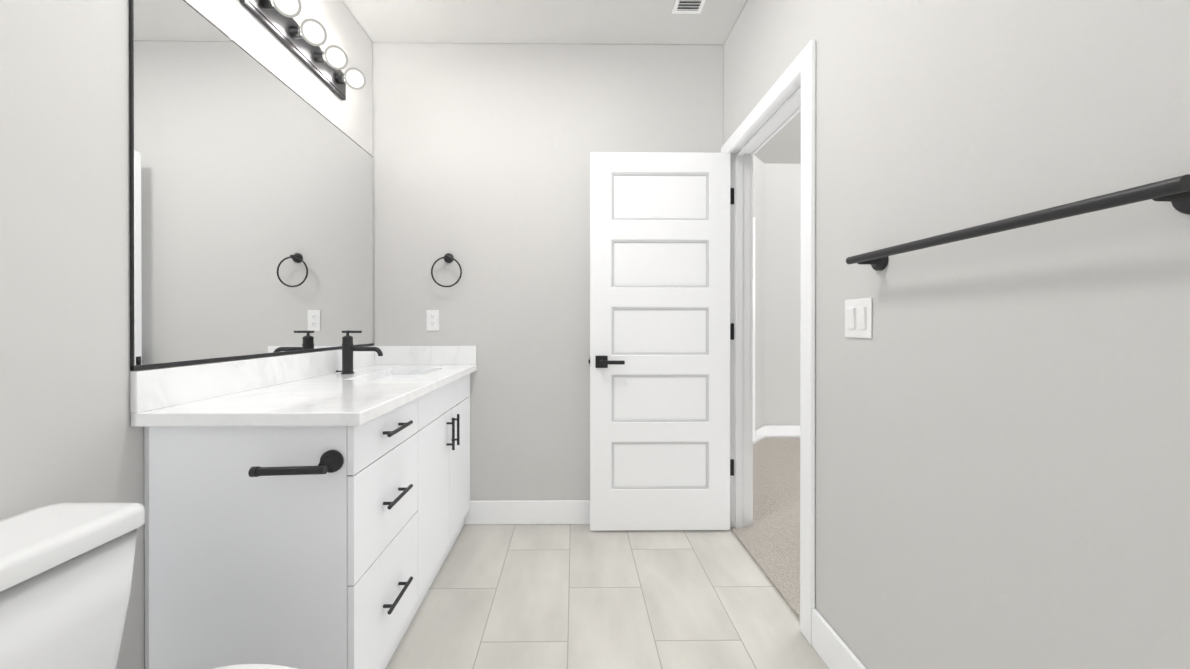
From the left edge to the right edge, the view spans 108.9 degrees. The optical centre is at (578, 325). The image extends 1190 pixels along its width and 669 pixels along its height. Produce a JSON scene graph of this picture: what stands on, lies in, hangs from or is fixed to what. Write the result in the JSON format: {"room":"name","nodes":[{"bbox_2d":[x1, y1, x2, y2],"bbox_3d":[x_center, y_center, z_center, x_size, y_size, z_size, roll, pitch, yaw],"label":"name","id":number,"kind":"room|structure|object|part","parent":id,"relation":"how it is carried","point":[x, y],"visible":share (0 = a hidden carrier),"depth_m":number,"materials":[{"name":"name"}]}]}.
{"room":"bathroom","nodes":[
{"label":"bathroom","id":0,"kind":"room"},
{"bbox_2d":[0,0,372,668],"bbox_3d":[-1.189,-0.227,0.562,0.120,2.680,3.850,0,0,-1],"label":"wall","id":1,"kind":"structure","parent":0,"point":[69,433],"depth_m":0.96,"materials":[{"name":"grey paint"}]},
{"bbox_2d":[129,0,373,370],"bbox_3d":[-1.135,-0.409,1.716,0.010,1.045,1.286,0,0,-1],"label":"mirror","id":2,"kind":"object","parent":1,"relation":"attached to","point":[251,206],"visible":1,"depth_m":1.38,"materials":[{"name":"clear glass"}]},
{"bbox_2d":[130,350,373,413],"bbox_3d":[-1.130,0.168,1.720,0.019,0.105,1.294,0,0,-1],"label":"backsplash","id":3,"kind":"structure","parent":1,"relation":"attached to","point":[150,389],"depth_m":1.33,"materials":[{"name":"white stone"}]},
{"bbox_2d":[240,0,365,99],"bbox_3d":[-1.066,-1.145,1.741,0.148,0.120,0.630,0,0,-1],"label":"light bar","id":4,"kind":"object","parent":1,"relation":"attached to","point":[305,40],"visible":1,"depth_m":1.67,"materials":[{"name":"white glass"}]},
{"bbox_2d":[372,42,723,500],"bbox_3d":[-0.108,-0.232,2.438,2.080,2.680,0.120,0,0,-1],"label":"wall","id":5,"kind":"structure","parent":0,"point":[481,161],"depth_m":2.38,"materials":[{"name":"grey paint"}]},
{"bbox_2d":[374,346,476,365],"bbox_3d":[-0.848,0.166,2.361,0.558,0.105,0.019,0,0,-1],"label":"backsplash","id":6,"kind":"structure","parent":5,"relation":"attached to","point":[395,355],"depth_m":2.35,"materials":[{"name":"white stone"}]},
{"bbox_2d":[426,310,438,330],"bbox_3d":[-0.814,-0.027,2.368,0.070,0.115,0.007,0,0,-1],"label":"electrical outlet","id":7,"kind":"object","parent":5,"relation":"attached to","point":[432,320],"visible":1,"depth_m":2.37,"materials":[{"name":"white plastic"}]},
{"bbox_2d":[431,253,461,286],"bbox_3d":[-0.723,-0.303,2.345,0.169,0.194,0.054,0,0,-1],"label":"towel ring","id":8,"kind":"object","parent":5,"relation":"attached to","point":[448,257],"visible":0.98,"depth_m":2.32,"materials":[{"name":"black metal"}]},
{"bbox_2d":[465,500,589,524],"bbox_3d":[0.082,1.044,2.376,1.430,0.130,0.015,0,0,-1],"label":"baseboard","id":9,"kind":"structure","parent":5,"relation":"attached to","point":[503,512],"depth_m":2.36,"materials":[{"name":"white wood"}]},
{"bbox_2d":[342,0,800,162],"bbox_3d":[1.192,-1.601,2.393,4.920,0.060,7.470,0,0,-1],"label":"ceiling","id":10,"kind":"structure","parent":0,"point":[713,22],"depth_m":2.21,"materials":[{"name":"grey paint"}]},
{"bbox_2d":[672,0,705,13],"bbox_3d":[0.541,-1.564,1.992,0.145,0.012,0.292,0,0,-1],"label":"ceiling vent","id":11,"kind":"object","parent":10,"relation":"in","point":[688,7],"visible":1,"depth_m":2.09,"materials":[{"name":"white plastic"}]},
{"bbox_2d":[386,524,828,668],"bbox_3d":[-0.203,1.143,0.576,2.092,0.060,3.850,0,0,-1],"label":"floor","id":12,"kind":"structure","parent":0,"point":[545,596],"depth_m":1.68,"materials":[{"name":"grey tile"}]},
{"bbox_2d":[0,503,296,668],"bbox_3d":[-0.745,0.742,0.669,0.731,0.743,0.472,0,0,-1],"label":"toilet","id":13,"kind":"object","parent":12,"relation":"on","point":[66,571],"visible":1,"depth_m":0.77,"materials":[{"name":"white ceramic"}]},
{"bbox_2d":[131,370,475,668],"bbox_3d":[-0.849,0.683,1.710,0.580,0.855,1.324,0,0,-1],"label":"bathroom vanity","id":14,"kind":"object","parent":12,"relation":"on","point":[309,510],"depth_m":1.11,"materials":[{"name":"white wood"}]},
{"bbox_2d":[131,366,475,421],"bbox_3d":[-0.851,0.238,1.724,0.577,0.035,1.294,0,0,-1],"label":"countertop","id":15,"kind":"structure","parent":14,"relation":"on","point":[327,397],"depth_m":1.27,"materials":[{"name":"white stone"}]},
{"bbox_2d":[338,330,385,373],"bbox_3d":[-0.992,0.122,1.930,0.204,0.196,0.054,0,0,-1],"label":"faucet","id":16,"kind":"object","parent":15,"relation":"on","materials":[{"name":"black metal"}]},
{"bbox_2d":[374,370,429,377],"bbox_3d":[-0.820,0.316,1.952,0.315,0.147,0.510,0,0,-1],"label":"sink","id":17,"kind":"object","parent":15,"relation":"in","point":[393,373],"depth_m":2.18,"materials":[{"name":"white ceramic"}]},
{"bbox_2d":[753,155,776,429],"bbox_3d":[1.376,-0.236,3.998,0.860,2.680,0.130,0,0,-1],"label":"wall","id":18,"kind":"structure","parent":0,"point":[764,174],"depth_m":4.14,"materials":[{"name":"grey paint"}]},
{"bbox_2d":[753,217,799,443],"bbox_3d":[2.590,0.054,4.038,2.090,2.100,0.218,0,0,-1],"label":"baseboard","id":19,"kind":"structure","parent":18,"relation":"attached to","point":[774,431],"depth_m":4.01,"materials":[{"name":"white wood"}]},
{"bbox_2d":[777,163,800,424],"bbox_3d":[2.619,-0.236,4.201,1.990,2.680,0.130,0,0,-1],"label":"wall","id":20,"kind":"structure","parent":0,"point":[777,201],"depth_m":4.14,"materials":[{"name":"grey paint"}]},
{"bbox_2d":[724,0,1189,668],"bbox_3d":[0.891,-0.227,0.583,0.120,2.680,3.610,0,0,-1],"label":"wall","id":21,"kind":"structure","parent":0,"point":[1002,450],"depth_m":0.84,"materials":[{"name":"grey paint"}]},
{"bbox_2d":[721,40,815,644],"bbox_3d":[0.877,0.060,1.931,0.156,2.100,0.914,0,0,-1],"label":"door frame","id":22,"kind":"structure","parent":21,"relation":"attached to","point":[803,65],"depth_m":1.84,"materials":[{"name":"white wood"}]},
{"bbox_2d":[588,152,733,530],"bbox_3d":[0.448,0.087,2.291,0.792,2.020,0.139,0,0,-1],"label":"door","id":23,"kind":"structure","parent":22,"relation":"attached to","point":[659,361],"depth_m":2.28,"materials":[{"name":"white wood"}]},
{"bbox_3d":[0.825,0.036,2.309,0.040,1.564,0.011,0,0,-1],"label":"door hinge","id":24,"kind":"part","parent":23,"relation":"part of","materials":[{"name":"black metal"}]},
{"bbox_2d":[812,608,866,668],"bbox_3d":[0.827,1.049,0.128,0.018,0.130,2.695,0,0,-1],"label":"baseboard","id":25,"kind":"structure","parent":21,"relation":"attached to","point":[832,648],"depth_m":1.37,"materials":[{"name":"white wood"}]},
{"bbox_2d":[845,298,871,337],"bbox_3d":[0.818,-0.021,1.251,0.013,0.115,0.116,0,0,-1],"label":"switch plate","id":26,"kind":"object","parent":21,"relation":"attached to","point":[858,318],"visible":1,"depth_m":1.24,"materials":[{"name":"white plastic"}]},
{"bbox_2d":[846,174,1189,270],"bbox_3d":[0.789,-0.175,0.861,0.078,0.055,0.656,0,0,-1],"label":"bar","id":27,"kind":"object","parent":21,"relation":"attached to","point":[1175,191],"visible":0.98,"depth_m":0.67,"materials":[{"name":"black metal"}]},
{"label":"outside","id":28,"kind":"structure","parent":0,"visible":0},
{"bbox_2d":[730,438,799,619],"bbox_3d":[2.238,1.133,2.411,2.828,0.070,7.470,0,0,-1],"label":"floor","id":29,"kind":"structure","parent":28,"point":[769,539],"depth_m":2.42,"materials":[{"name":"beige carpet"}]}
]}

